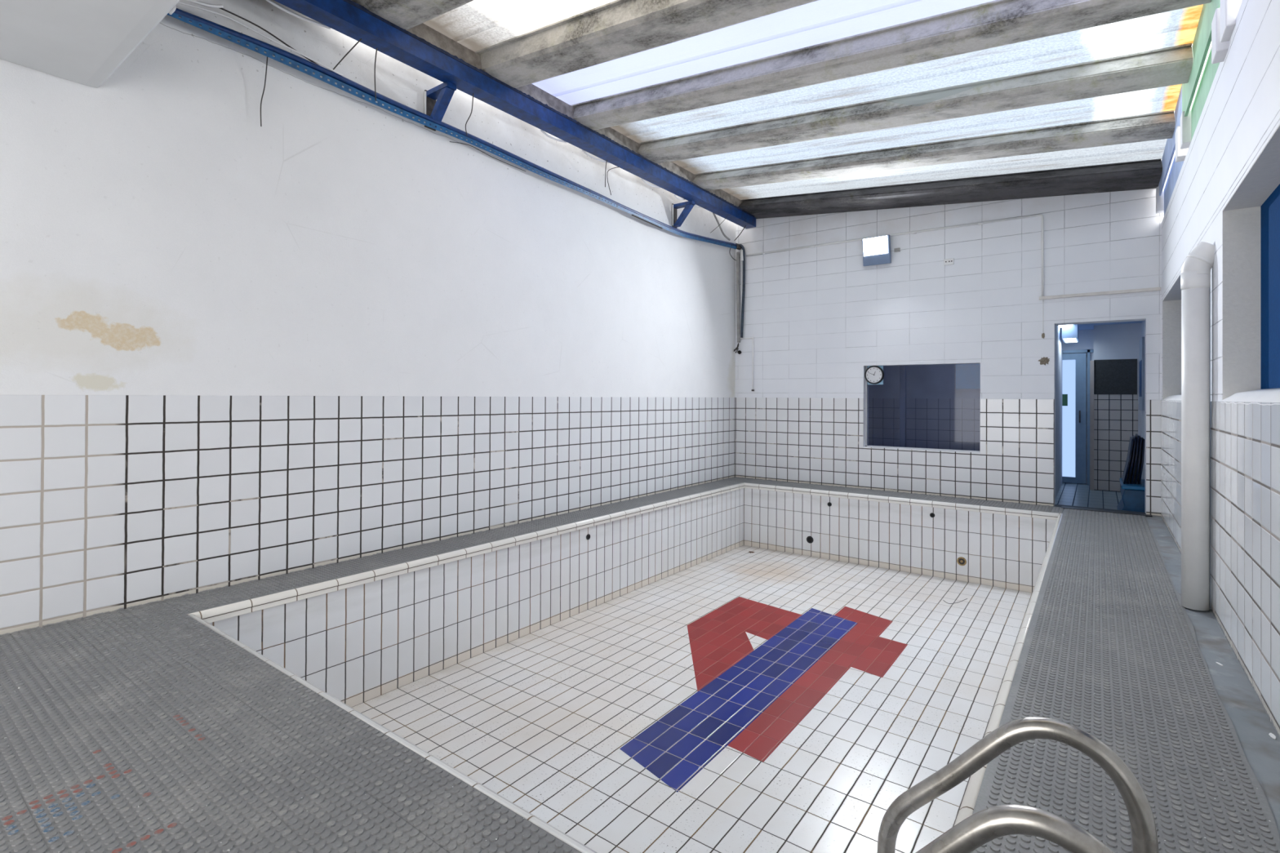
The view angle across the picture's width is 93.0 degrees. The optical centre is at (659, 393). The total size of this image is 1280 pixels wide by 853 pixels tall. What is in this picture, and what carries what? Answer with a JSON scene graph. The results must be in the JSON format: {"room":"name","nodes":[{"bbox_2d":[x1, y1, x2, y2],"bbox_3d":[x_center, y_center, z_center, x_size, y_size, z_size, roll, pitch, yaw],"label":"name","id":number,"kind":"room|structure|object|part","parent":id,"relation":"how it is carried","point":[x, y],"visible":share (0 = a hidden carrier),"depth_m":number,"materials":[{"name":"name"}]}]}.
{"room":"indoor swimming pool","nodes":[
{"label":"indoor swimming pool","id":0,"kind":"room"},
{"bbox_2d":[0,0,179,88],"bbox_3d":[-1.976,-1.888,0.615,5.008,0.405,3.152,0,0,36],"label":"ceiling","id":1,"kind":"structure","parent":0,"point":[82,42],"depth_m":2.82,"materials":[{"name":"white paint"}]},
{"bbox_2d":[0,0,735,635],"bbox_3d":[-1.929,-0.341,5.220,0.300,5.550,10.700,0,0,36],"label":"wall","id":2,"kind":"structure","parent":0,"point":[336,328],"depth_m":4.21,"materials":[{"name":"white paint"}]},
{"bbox_2d":[424,80,456,130],"bbox_3d":[-1.778,-2.332,4.915,0.300,0.300,0.106,0,0,36],"label":"wall bracket","id":3,"kind":"object","parent":2,"relation":"attached to","point":[443,93],"visible":0.86,"depth_m":4.90,"materials":[{"name":"metal"}]},
{"bbox_3d":[-1.893,-2.332,5.002,0.012,0.300,0.100,0,0,36],"label":"wall plate","id":4,"kind":"part","parent":3,"relation":"part of","materials":[{"name":"metal"}]},
{"bbox_3d":[-1.772,-2.451,4.912,0.288,0.038,0.085,0,0,36],"label":"arm","id":5,"kind":"part","parent":3,"relation":"part of","materials":[{"name":"blue metal"}]},
{"bbox_2d":[167,8,736,249],"bbox_3d":[-0.954,-2.167,6.197,0.069,0.230,7.100,0,0,36],"label":"pipe","id":6,"kind":"object","parent":2,"relation":"attached to","point":[270,50],"visible":0.98,"depth_m":4.63,"materials":[{"name":"blue metal"}]},
{"bbox_2d":[168,0,223,14],"bbox_3d":[-2.767,-2.290,3.603,0.028,0.191,0.300,0,0,36],"label":"tape","id":7,"kind":"object","parent":6,"relation":"attached to","point":[219,6],"visible":0.79,"depth_m":3.63,"materials":[{"name":"plastic"}]},
{"bbox_2d":[177,1,343,76],"bbox_3d":[-2.577,-2.279,3.866,0.042,0.075,1.122,0,0,36],"label":"cable","id":8,"kind":"object","parent":6,"relation":"on","point":[179,2],"visible":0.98,"depth_m":3.86,"materials":[{"name":"plastic"}]},
{"bbox_2d":[260,57,267,126],"bbox_3d":[-2.591,-1.981,3.980,0.053,0.461,0.018,0,0,8],"label":"wire","id":9,"kind":"object","parent":6,"relation":"hanging from","point":[267,57],"visible":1,"depth_m":3.98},
{"bbox_2d":[219,8,319,65],"bbox_3d":[-2.543,-2.323,3.985,0.034,0.123,0.652,0,0,37],"label":"wire","id":10,"kind":"object","parent":6,"relation":"attached to","point":[223,9],"visible":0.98,"depth_m":3.94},
{"bbox_2d":[449,141,525,171],"bbox_3d":[-1.532,-2.143,5.473,0.011,0.045,0.851,0,0,35],"label":"loose wire","id":11,"kind":"object","parent":6,"relation":"hanging from","point":[450,141],"visible":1,"depth_m":5.46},
{"bbox_2d":[712,213,730,240],"bbox_3d":[0.869,-2.366,8.586,0.028,0.306,0.480,0,0,36],"label":"conduit","id":12,"kind":"object","parent":6,"relation":"attached to","point":[714,215],"visible":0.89,"depth_m":8.56,"materials":[{"name":"grey plastic"}]},
{"bbox_2d":[735,243,742,249],"bbox_3d":[1.170,-2.206,9.114,0.080,0.076,0.115,0,0,36],"label":"coupling","id":13,"kind":"object","parent":6,"relation":"attached to","point":[738,246],"visible":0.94,"depth_m":9.07,"materials":[{"name":"metal"}]},
{"bbox_2d":[671,200,695,228],"bbox_3d":[0.304,-2.307,7.803,0.300,0.300,0.106,0,0,36],"label":"wall bracket","id":14,"kind":"object","parent":2,"relation":"attached to","point":[689,205],"visible":0.98,"depth_m":7.80,"materials":[{"name":"metal"}]},
{"bbox_2d":[273,0,755,228],"bbox_3d":[-0.732,-2.542,6.053,0.164,0.163,7.100,0,0,36],"label":"steel beam","id":15,"kind":"structure","parent":14,"relation":"on","point":[348,18],"depth_m":5.04,"materials":[{"name":"blue metal"}]},
{"bbox_2d":[266,0,330,29],"bbox_3d":[-2.393,-2.497,3.971,0.039,0.042,0.444,0,0,39],"label":"strip","id":16,"kind":"object","parent":15,"relation":"attached to","point":[271,2],"visible":0.99,"depth_m":3.98,"materials":[{"name":"white plastic"}]},
{"bbox_2d":[333,38,361,69],"bbox_3d":[-2.201,-2.377,4.250,0.247,0.216,0.030,0,0,11],"label":"wire","id":17,"kind":"object","parent":15,"relation":"attached to","point":[353,46],"visible":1,"depth_m":4.24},
{"bbox_2d":[373,48,377,101],"bbox_3d":[-2.076,-2.331,4.432,0.018,0.304,0.203,0,0,-27],"label":"wire","id":18,"kind":"object","parent":15,"relation":"attached to","point":[376,48],"visible":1,"depth_m":4.45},
{"bbox_2d":[351,0,473,30],"bbox_3d":[-0.151,-2.489,2.980,4.742,0.629,0.535,0,0,36],"label":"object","id":19,"kind":"structure","parent":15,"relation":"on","point":[406,15],"depth_m":4.11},
{"bbox_2d":[406,22,481,69],"bbox_3d":[-1.673,-2.687,4.701,0.030,0.160,0.715,0,0,36],"label":"mortar infill","id":20,"kind":"object","parent":15,"relation":"on","point":[422,30],"visible":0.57,"depth_m":4.71,"materials":[{"name":"grey concrete"}]},
{"bbox_2d":[465,93,473,135],"bbox_3d":[-1.587,-2.336,5.085,0.030,0.283,0.215,0,0,-34],"label":"wire","id":21,"kind":"object","parent":15,"relation":"attached to","point":[473,93],"visible":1,"depth_m":5.11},
{"bbox_2d":[515,84,574,119],"bbox_3d":[-1.051,-2.679,5.563,0.030,0.160,0.810,0,0,36],"label":"mortar infill","id":22,"kind":"object","parent":15,"relation":"on","point":[538,94],"visible":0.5,"depth_m":5.57,"materials":[{"name":"grey concrete"}]},
{"bbox_2d":[540,129,567,142],"bbox_3d":[-1.030,-2.481,5.861,0.039,0.042,0.326,0,0,40],"label":"strip","id":23,"kind":"object","parent":15,"relation":"attached to","point":[543,131],"visible":0.92,"depth_m":5.86,"materials":[{"name":"white plastic"}]},
{"bbox_2d":[581,149,609,163],"bbox_3d":[-0.679,-2.476,6.347,0.039,0.042,0.404,0,0,39],"label":"strip","id":24,"kind":"object","parent":15,"relation":"attached to","point":[584,151],"visible":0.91,"depth_m":6.35,"materials":[{"name":"white plastic"}]},
{"bbox_2d":[604,160,607,186],"bbox_3d":[-0.582,-2.358,6.501,0.015,0.215,0.245,0,0,-9],"label":"wire","id":25,"kind":"object","parent":15,"relation":"attached to","point":[606,160],"visible":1,"depth_m":6.51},
{"bbox_2d":[606,166,620,195],"bbox_3d":[-0.540,-2.322,6.589,0.144,0.266,0.184,1,0,-37],"label":"wire","id":26,"kind":"object","parent":15,"relation":"attached to","point":[618,166],"visible":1,"depth_m":6.55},
{"bbox_2d":[594,127,640,153],"bbox_3d":[-0.447,-2.672,6.400,0.030,0.160,0.865,0,0,36],"label":"mortar infill","id":27,"kind":"object","parent":15,"relation":"on","point":[615,135],"visible":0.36,"depth_m":6.41,"materials":[{"name":"grey concrete"}]},
{"bbox_2d":[475,0,817,88],"bbox_3d":[0.459,-2.481,3.825,4.742,0.629,0.480,0,0,36],"label":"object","id":28,"kind":"structure","parent":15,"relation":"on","point":[618,28],"depth_m":4.26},
{"bbox_2d":[422,0,616,52],"bbox_3d":[0.166,-2.558,3.393,4.772,0.492,0.605,0,0,36],"label":"skylight","id":29,"kind":"object","parent":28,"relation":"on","point":[476,25],"visible":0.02,"depth_m":4.41,"materials":[{"name":"white glass"}]},
{"bbox_2d":[640,177,660,188],"bbox_3d":[-0.112,-2.470,7.134,0.039,0.042,0.345,0,0,40],"label":"strip","id":30,"kind":"object","parent":15,"relation":"attached to","point":[642,180],"visible":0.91,"depth_m":7.13,"materials":[{"name":"white plastic"}]},
{"bbox_2d":[657,161,696,182],"bbox_3d":[0.198,-2.664,7.295,0.030,0.160,0.960,0,0,36],"label":"mortar infill","id":31,"kind":"object","parent":15,"relation":"on","point":[669,166],"visible":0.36,"depth_m":7.31,"materials":[{"name":"grey concrete"}]},
{"bbox_2d":[706,189,742,206],"bbox_3d":[0.879,-2.656,8.240,0.030,0.160,1.090,0,0,36],"label":"mortar infill","id":32,"kind":"object","parent":15,"relation":"on","point":[726,196],"visible":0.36,"depth_m":8.26,"materials":[{"name":"grey concrete"}]},
{"bbox_2d":[571,0,1211,130],"bbox_3d":[1.077,-2.474,4.683,4.742,0.629,0.375,0,0,36],"label":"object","id":33,"kind":"structure","parent":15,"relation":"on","point":[997,23],"depth_m":4.22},
{"bbox_2d":[531,0,995,105],"bbox_3d":[0.787,-2.550,4.255,4.772,0.492,0.700,0,0,36],"label":"skylight","id":34,"kind":"object","parent":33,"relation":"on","point":[820,21],"visible":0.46,"depth_m":4.46,"materials":[{"name":"white glass"}]},
{"bbox_2d":[637,43,1193,163],"bbox_3d":[1.680,-2.467,5.519,4.742,0.629,0.424,0,0,36],"label":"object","id":35,"kind":"structure","parent":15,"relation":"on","point":[1171,65],"depth_m":4.89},
{"bbox_2d":[610,4,1203,142],"bbox_3d":[1.391,-2.543,5.092,4.772,0.492,0.755,0,0,36],"label":"skylight","id":36,"kind":"object","parent":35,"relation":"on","point":[1176,27],"visible":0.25,"depth_m":4.64,"materials":[{"name":"white glass"}]},
{"bbox_2d":[692,110,1175,190],"bbox_3d":[2.329,-2.459,6.419,4.742,0.629,0.404,0,0,36],"label":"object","id":37,"kind":"structure","parent":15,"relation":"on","point":[1160,125],"depth_m":5.86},
{"bbox_2d":[671,84,1182,173],"bbox_3d":[2.036,-2.535,5.987,4.772,0.492,0.850,0,0,36],"label":"skylight","id":38,"kind":"object","parent":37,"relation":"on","point":[1163,99],"visible":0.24,"depth_m":5.64,"materials":[{"name":"white glass"}]},
{"bbox_2d":[738,158,1162,218],"bbox_3d":[3.086,-2.450,7.469,4.742,0.629,0.613,0,0,36],"label":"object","id":39,"kind":"structure","parent":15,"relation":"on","point":[1146,174],"depth_m":6.96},
{"bbox_2d":[721,138,1167,199],"bbox_3d":[2.717,-2.527,6.932,4.772,0.492,0.980,0,0,36],"label":"skylight","id":40,"kind":"object","parent":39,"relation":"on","point":[1151,149],"visible":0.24,"depth_m":6.68,"materials":[{"name":"white glass"}]},
{"bbox_3d":[0.189,-2.307,7.889,0.012,0.300,0.100,0,0,36],"label":"wall plate","id":41,"kind":"part","parent":14,"relation":"part of","materials":[{"name":"metal"}]},
{"bbox_3d":[0.310,-2.426,7.800,0.288,0.038,0.085,0,0,36],"label":"arm","id":42,"kind":"part","parent":14,"relation":"part of","materials":[{"name":"blue metal"}]},
{"bbox_2d":[865,364,980,452],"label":"window","id":43,"kind":"structure","parent":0,"point":[940,415],"depth_m":9.69,"materials":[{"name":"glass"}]},
{"bbox_2d":[864,365,884,384],"bbox_3d":[2.852,-0.249,8.077,0.244,0.247,0.052,0,0,36],"label":"wall clock","id":44,"kind":"object","parent":43,"relation":"attached to","point":[874,375],"visible":0.99,"depth_m":8.06,"materials":[{"name":"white plastic"}]},
{"bbox_2d":[867,365,883,384],"bbox_3d":[2.874,-0.245,8.099,0.205,0.251,0.010,0,0,36],"label":"card","id":45,"kind":"object","parent":43,"relation":"attached to","point":[881,366],"visible":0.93,"depth_m":8.06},
{"bbox_2d":[899,365,906,447],"bbox_3d":[3.556,0.134,8.880,0.080,2.588,0.060,0,0,36],"label":"post","id":46,"kind":"object","parent":43,"relation":"in","point":[903,369],"visible":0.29,"depth_m":8.85,"materials":[{"name":"black metal"}]},
{"bbox_2d":[955,364,980,388],"bbox_3d":[4.979,-0.442,9.129,0.964,0.740,0.040,0,0,36],"label":"notice board","id":47,"kind":"object","parent":43,"relation":"attached to","point":[967,375],"visible":0.21,"depth_m":9.29,"materials":[{"name":"paper"}]},
{"bbox_2d":[734,90,1196,516],"bbox_3d":[3.283,-0.802,7.825,5.708,4.550,0.224,0,0,36],"label":"wall","id":48,"kind":"structure","parent":0,"point":[815,317],"depth_m":7.56,"materials":[{"name":"white tile"}]},
{"bbox_2d":[736,252,740,342],"bbox_3d":[1.181,-1.450,9.158,0.067,1.361,0.048,0,0,36],"label":"pipe","id":49,"kind":"object","parent":48,"relation":"attached to","point":[737,253],"visible":1,"depth_m":9.14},
{"bbox_2d":[733,342,738,352],"bbox_3d":[1.151,-0.686,9.152,0.087,0.152,0.036,0,0,29],"label":"cable","id":50,"kind":"object","parent":49,"relation":"hanging from","point":[736,348],"visible":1,"depth_m":9.14,"materials":[{"name":"metal"}]},
{"bbox_2d":[740,261,742,326],"bbox_3d":[1.236,-1.500,9.149,0.038,1.300,0.032,0,0,36],"label":"pipe","id":51,"kind":"object","parent":48,"relation":"attached to","point":[741,261],"visible":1,"depth_m":9.13,"materials":[{"name":"white plastic"}]},
{"bbox_2d":[740,249,743,261],"bbox_3d":[1.236,-2.070,9.103,0.052,0.160,0.052,0,0,36],"label":"pipe sleeve","id":52,"kind":"object","parent":51,"relation":"attached to","point":[741,251],"visible":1,"depth_m":9.08,"materials":[{"name":"white plastic"}]},
{"bbox_2d":[739,244,745,337],"bbox_3d":[1.214,-1.544,9.120,0.137,1.410,0.064,0,0,36],"label":"cable bundle","id":53,"kind":"object","parent":48,"relation":"attached to","point":[741,245],"visible":0.92,"depth_m":9.09,"materials":[{"name":"black plastic"}]},
{"bbox_2d":[740,337,753,389],"bbox_3d":[1.298,-0.475,9.095,0.227,0.830,0.026,0,0,31],"label":"conduit","id":54,"kind":"object","parent":48,"relation":"attached to","point":[749,337],"visible":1,"depth_m":9.04,"materials":[{"name":"white plastic"}]},
{"bbox_2d":[862,235,900,266],"bbox_3d":[2.879,-1.866,7.912,0.450,0.363,0.144,0,0,36],"label":"floodlight","id":55,"kind":"object","parent":48,"relation":"attached to","point":[876,250],"visible":1,"depth_m":7.90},
{"bbox_2d":[746,213,1044,296],"bbox_3d":[2.835,-1.592,8.010,3.784,0.987,0.030,0,0,36],"label":"conduit","id":56,"kind":"object","parent":48,"relation":"attached to","point":[1038,215],"visible":1,"depth_m":7.40,"materials":[{"name":"white plastic"}]},
{"bbox_2d":[943,257,954,265],"bbox_3d":[3.565,-1.626,7.487,0.110,0.073,0.024,0,0,36],"label":"wall socket","id":57,"kind":"object","parent":48,"relation":"attached to","point":[947,261],"visible":1,"depth_m":7.48,"materials":[{"name":"white plastic"}]},
{"bbox_2d":[1039,287,1160,299],"bbox_3d":[4.761,-1.087,6.612,1.075,0.033,0.034,0,0,36],"label":"conduit pipe","id":58,"kind":"object","parent":48,"relation":"attached to","point":[1153,289],"visible":1,"depth_m":6.58,"materials":[{"name":"white plastic"}]},
{"bbox_2d":[1054,504,1145,513],"bbox_3d":[4.834,1.302,6.691,0.811,0.046,0.220,0,0,36],"label":"trim","id":59,"kind":"structure","parent":48,"relation":"attached to","point":[1055,505],"depth_m":6.73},
{"bbox_2d":[1055,482,1121,510],"bbox_3d":[5.942,1.463,8.202,1.085,0.050,3.530,0,0,36],"label":"floor","id":60,"kind":"structure","parent":0,"point":[1068,494],"depth_m":8.41,"materials":[{"name":"tile"}]},
{"bbox_2d":[1116,478,1145,512],"bbox_3d":[5.700,1.250,7.300,0.311,0.365,0.820,0,0,36],"label":"bench","id":61,"kind":"object","parent":60,"relation":"on","point":[1132,499],"visible":0.52,"depth_m":7.01,"materials":[{"name":"blue plastic"}]},
{"bbox_2d":[1121,436,1133,484],"bbox_3d":[5.642,0.797,7.321,0.101,0.540,0.480,0,0,36],"label":"chair","id":62,"kind":"object","parent":61,"relation":"on","point":[1131,440],"visible":1,"depth_m":7.15,"materials":[{"name":"black plastic"}]},
{"bbox_2d":[1125,435,1136,484],"bbox_3d":[5.670,0.787,7.307,0.091,0.559,0.450,0,0,36],"label":"chair","id":63,"kind":"object","parent":61,"relation":"on","point":[1134,437],"visible":0.8,"depth_m":7.13,"materials":[{"name":"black plastic"}]},
{"bbox_2d":[1129,433,1139,484],"bbox_3d":[5.698,0.777,7.293,0.082,0.579,0.420,0,0,36],"label":"chair","id":64,"kind":"object","parent":61,"relation":"on","point":[1137,437],"visible":0.82,"depth_m":7.13,"materials":[{"name":"black plastic"}]},
{"bbox_2d":[1133,435,1142,484],"bbox_3d":[5.726,0.787,7.279,0.072,0.559,0.390,0,0,36],"label":"chair","id":65,"kind":"object","parent":61,"relation":"on","point":[1136,472],"visible":0.85,"depth_m":7.13,"materials":[{"name":"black plastic"}]},
{"bbox_2d":[1137,437,1145,484],"bbox_3d":[5.754,0.797,7.265,0.062,0.540,0.360,0,0,36],"label":"chair","id":66,"kind":"object","parent":61,"relation":"on","point":[1140,468],"visible":0.87,"depth_m":7.12,"materials":[{"name":"black plastic"}]},
{"bbox_2d":[1055,320,1145,497],"bbox_3d":[5.951,0.204,8.299,1.185,2.470,3.680,0,0,36],"label":"wall","id":67,"kind":"structure","parent":0,"point":[1116,415],"depth_m":8.98,"materials":[{"name":"white paint"}]},
{"bbox_2d":[1062,349,1093,484],"bbox_3d":[6.679,0.375,9.744,0.465,2.150,0.083,0,0,36],"label":"door","id":68,"kind":"structure","parent":67,"relation":"in","point":[1073,365],"depth_m":9.76,"materials":[{"name":"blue metal"}]},
{"bbox_3d":[6.592,0.400,9.828,0.227,1.900,0.008,0,0,36],"label":"frosted pane","id":69,"kind":"part","parent":68,"relation":"part of","materials":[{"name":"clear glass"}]},
{"bbox_3d":[6.708,0.370,9.700,0.020,0.199,0.046,0,0,36],"label":"door handle","id":70,"kind":"part","parent":68,"relation":"part of","materials":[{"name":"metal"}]},
{"bbox_3d":[6.500,0.476,9.134,0.050,1.940,0.080,0,0,36],"label":"corner post","id":71,"kind":"part","parent":67,"relation":"part of","materials":[{"name":"paint"}]},
{"bbox_2d":[1139,337,1144,410],"bbox_3d":[6.720,-0.267,8.464,0.033,1.000,0.620,0,0,36],"label":"framed poster","id":72,"kind":"object","parent":67,"relation":"attached to","point":[1142,340],"visible":1,"depth_m":8.22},
{"bbox_2d":[1139,360,1142,396],"bbox_3d":[6.707,-0.207,8.472,0.004,0.500,0.540,0,0,36],"label":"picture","id":73,"kind":"object","parent":72,"relation":"attached to","point":[1140,361],"depth_m":8.38},
{"bbox_2d":[1061,320,1142,329],"bbox_3d":[5.998,-1.056,8.276,1.085,0.050,3.680,0,0,36],"label":"ceiling","id":74,"kind":"structure","parent":0,"point":[1091,326],"depth_m":9.00,"materials":[{"name":"paint"}]},
{"bbox_2d":[1062,324,1079,342],"bbox_3d":[6.213,-0.913,9.186,0.190,0.224,0.790,0,0,36],"label":"ceiling lamp","id":75,"kind":"object","parent":74,"relation":"hanging from","point":[1070,333],"visible":0.93,"depth_m":8.88,"materials":[{"name":"white plastic"}]},
{"bbox_2d":[1063,337,1076,342],"bbox_3d":[6.213,-0.803,9.186,0.150,0.004,0.750,0,0,36],"label":"diffuser","id":76,"kind":"object","parent":75,"relation":"attached to","point":[1065,340],"depth_m":9.09,"materials":[{"name":"white plastic"}]},
{"bbox_2d":[1062,508,1279,836],"bbox_3d":[0.212,1.389,3.612,5.158,0.294,10.620,0,0,36],"label":"floor","id":77,"kind":"structure","parent":0,"point":[1251,723],"depth_m":2.54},
{"bbox_2d":[0,600,582,852],"bbox_3d":[-1.954,1.215,1.369,4.161,0.009,2.446,0,0,36],"label":"rubber mat","id":78,"kind":"object","parent":77,"relation":"on","point":[143,728],"visible":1,"depth_m":2.00,"materials":[{"name":"grey rubber"}]},
{"bbox_2d":[164,480,742,614],"bbox_3d":[-0.868,1.245,6.107,0.379,0.009,6.512,0,0,36],"label":"ledge","id":79,"kind":"object","parent":77,"relation":"on","point":[202,601],"visible":1,"depth_m":4.55,"materials":[{"name":"grey tile"}]},
{"bbox_2d":[186,482,1062,852],"bbox_3d":[0.820,1.737,4.886,3.960,0.986,6.683,0,0,36],"label":"swimming pool","id":80,"kind":"object","parent":77,"relation":"in","point":[654,682],"visible":0.72,"depth_m":4.46,"materials":[{"name":"tile"}]},
{"bbox_2d":[806,536,813,543],"bbox_3d":[1.985,1.935,8.037,0.096,0.096,0.006,0,0,36],"label":"outlet","id":81,"kind":"object","parent":80,"relation":"attached to","point":[809,539],"visible":1,"depth_m":8.04,"materials":[{"name":"black plastic"}]},
{"bbox_3d":[1.331,2.132,4.727,0.750,0.004,2.862,0,0,36],"label":"red stem","id":82,"kind":"part","parent":80,"relation":"part of","materials":[{"name":"tile"}]},
{"bbox_2d":[956,556,966,565],"bbox_3d":[3.464,1.928,6.969,0.100,0.100,0.008,0,0,36],"label":"outlet","id":83,"kind":"object","parent":80,"relation":"attached to","point":[961,561],"visible":1,"depth_m":6.97,"materials":[{"name":"metal"}]},
{"bbox_2d":[720,477,1063,513],"bbox_3d":[2.698,1.271,7.820,4.161,0.009,0.438,0,0,36],"label":"rubber mat","id":84,"kind":"object","parent":77,"relation":"on","point":[873,492],"visible":1,"depth_m":7.53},
{"bbox_2d":[876,716,1159,852],"bbox_3d":[0.751,1.407,1.361,0.646,1.240,0.500,0,0,36],"label":"pool ladder","id":85,"kind":"object","parent":77,"relation":"attached to","point":[985,825],"visible":1,"depth_m":1.38,"materials":[{"name":"silver metal"}]},
{"bbox_3d":[0.627,1.406,1.204,0.616,1.240,0.047,0,0,36],"label":"grab rail","id":86,"kind":"part","parent":85,"relation":"part of","materials":[{"name":"silver metal"}]},
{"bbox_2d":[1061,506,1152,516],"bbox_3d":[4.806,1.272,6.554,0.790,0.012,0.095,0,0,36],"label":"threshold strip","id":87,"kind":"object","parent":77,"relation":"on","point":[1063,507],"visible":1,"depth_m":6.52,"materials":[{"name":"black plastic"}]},
{"bbox_2d":[970,508,1279,852],"bbox_3d":[2.046,1.242,2.735,0.715,0.009,9.340,0,0,36],"label":"rubber mat","id":88,"kind":"object","parent":77,"relation":"on","point":[1110,651],"visible":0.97,"depth_m":2.37,"materials":[{"name":"grey rubber"}]},
{"bbox_2d":[1268,733,1275,739],"bbox_3d":[2.222,1.242,2.203,0.017,0.003,0.045,0,0,36],"label":"chip","id":89,"kind":"object","parent":77,"relation":"on","point":[1271,735],"visible":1,"depth_m":2.20,"materials":[{"name":"white plastic"}]},
{"bbox_2d":[1160,0,1279,737],"bbox_3d":[2.412,-0.189,2.089,0.403,3.255,10.700,0,0,36],"label":"wall","id":90,"kind":"structure","parent":0,"point":[1225,195],"depth_m":3.01,"materials":[{"name":"white tile"}]},
{"bbox_2d":[1155,186,1164,213],"bbox_3d":[5.138,-1.987,6.220,0.083,0.249,0.105,0,0,36],"label":"concrete nib","id":91,"kind":"object","parent":90,"relation":"on","point":[1159,199],"visible":0.51,"depth_m":6.19,"materials":[{"name":"white concrete"}]},
{"bbox_2d":[1164,154,1183,214],"bbox_3d":[4.600,-1.931,5.433,0.016,0.285,1.780,0,0,36],"label":"panel","id":92,"kind":"object","parent":90,"relation":"on","point":[1175,168],"visible":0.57,"depth_m":5.50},
{"bbox_2d":[1175,125,1188,162],"bbox_3d":[4.023,-1.921,4.654,0.100,0.237,0.140,0,0,36],"label":"concrete nib","id":93,"kind":"object","parent":90,"relation":"on","point":[1180,154],"visible":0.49,"depth_m":4.62,"materials":[{"name":"white concrete"}]},
{"bbox_2d":[1158,84,1182,195],"bbox_3d":[4.521,-2.159,5.388,0.015,0.270,2.150,0,0,36],"label":"fascia board","id":94,"kind":"object","parent":93,"relation":"on","point":[1170,148],"visible":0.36,"depth_m":5.29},
{"bbox_2d":[1180,109,1191,149],"bbox_3d":[3.853,-1.924,4.415,0.096,0.235,0.136,0,0,36],"label":"concrete nib","id":95,"kind":"object","parent":90,"relation":"on","point":[1185,122],"visible":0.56,"depth_m":4.38,"materials":[{"name":"white concrete"}]},
{"bbox_2d":[1182,0,1220,116],"bbox_3d":[3.384,-2.155,3.809,0.017,0.305,1.700,0,0,36],"label":"fascia board","id":96,"kind":"object","parent":95,"relation":"on","point":[1202,38],"visible":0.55,"depth_m":3.73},
{"bbox_2d":[1180,241,1214,610],"bbox_3d":[3.157,0.182,3.533,0.194,2.132,0.139,0,0,36],"label":"pipe","id":97,"kind":"object","parent":90,"relation":"attached to","point":[1195,273],"visible":0.91,"depth_m":3.50,"materials":[{"name":"white plastic"}]},
{"bbox_2d":[1191,48,1219,141],"bbox_3d":[3.409,-1.925,3.783,0.016,0.245,1.390,0,0,36],"label":"panel","id":98,"kind":"object","parent":90,"relation":"on","point":[1210,70],"visible":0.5,"depth_m":3.88,"materials":[{"name":"green glass"}]},
{"bbox_2d":[1209,286,1210,609],"bbox_3d":[3.198,0.257,3.540,0.019,1.994,0.020,0,0,36],"label":"pipe","id":99,"kind":"object","parent":90,"relation":"attached to","point":[1210,286],"visible":0.22,"depth_m":3.53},
{"bbox_2d":[1211,7,1228,63],"bbox_3d":[2.944,-1.870,3.156,0.098,0.225,0.150,0,0,36],"label":"concrete nib","id":100,"kind":"object","parent":90,"relation":"on","point":[1219,50],"visible":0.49,"depth_m":3.13,"materials":[{"name":"white concrete"}]},
{"bbox_3d":[3.424,0.020,3.706,0.153,0.077,6.110,0,0,36],"label":"sill","id":101,"kind":"part","parent":90,"relation":"part of","materials":[{"name":"white paint"}]},
{"bbox_2d":[1220,0,1241,42],"bbox_3d":[2.838,-1.999,2.999,0.086,0.430,0.170,0,0,36],"label":"concrete nib","id":102,"kind":"object","parent":90,"relation":"on","point":[1229,9],"visible":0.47,"depth_m":2.96,"materials":[{"name":"white concrete"}]},
{"bbox_3d":[3.497,-0.463,3.658,0.020,1.020,6.110,0,0,36],"label":"blue recess panel","id":103,"kind":"part","parent":90,"relation":"part of","materials":[{"name":"paint"}]}
]}

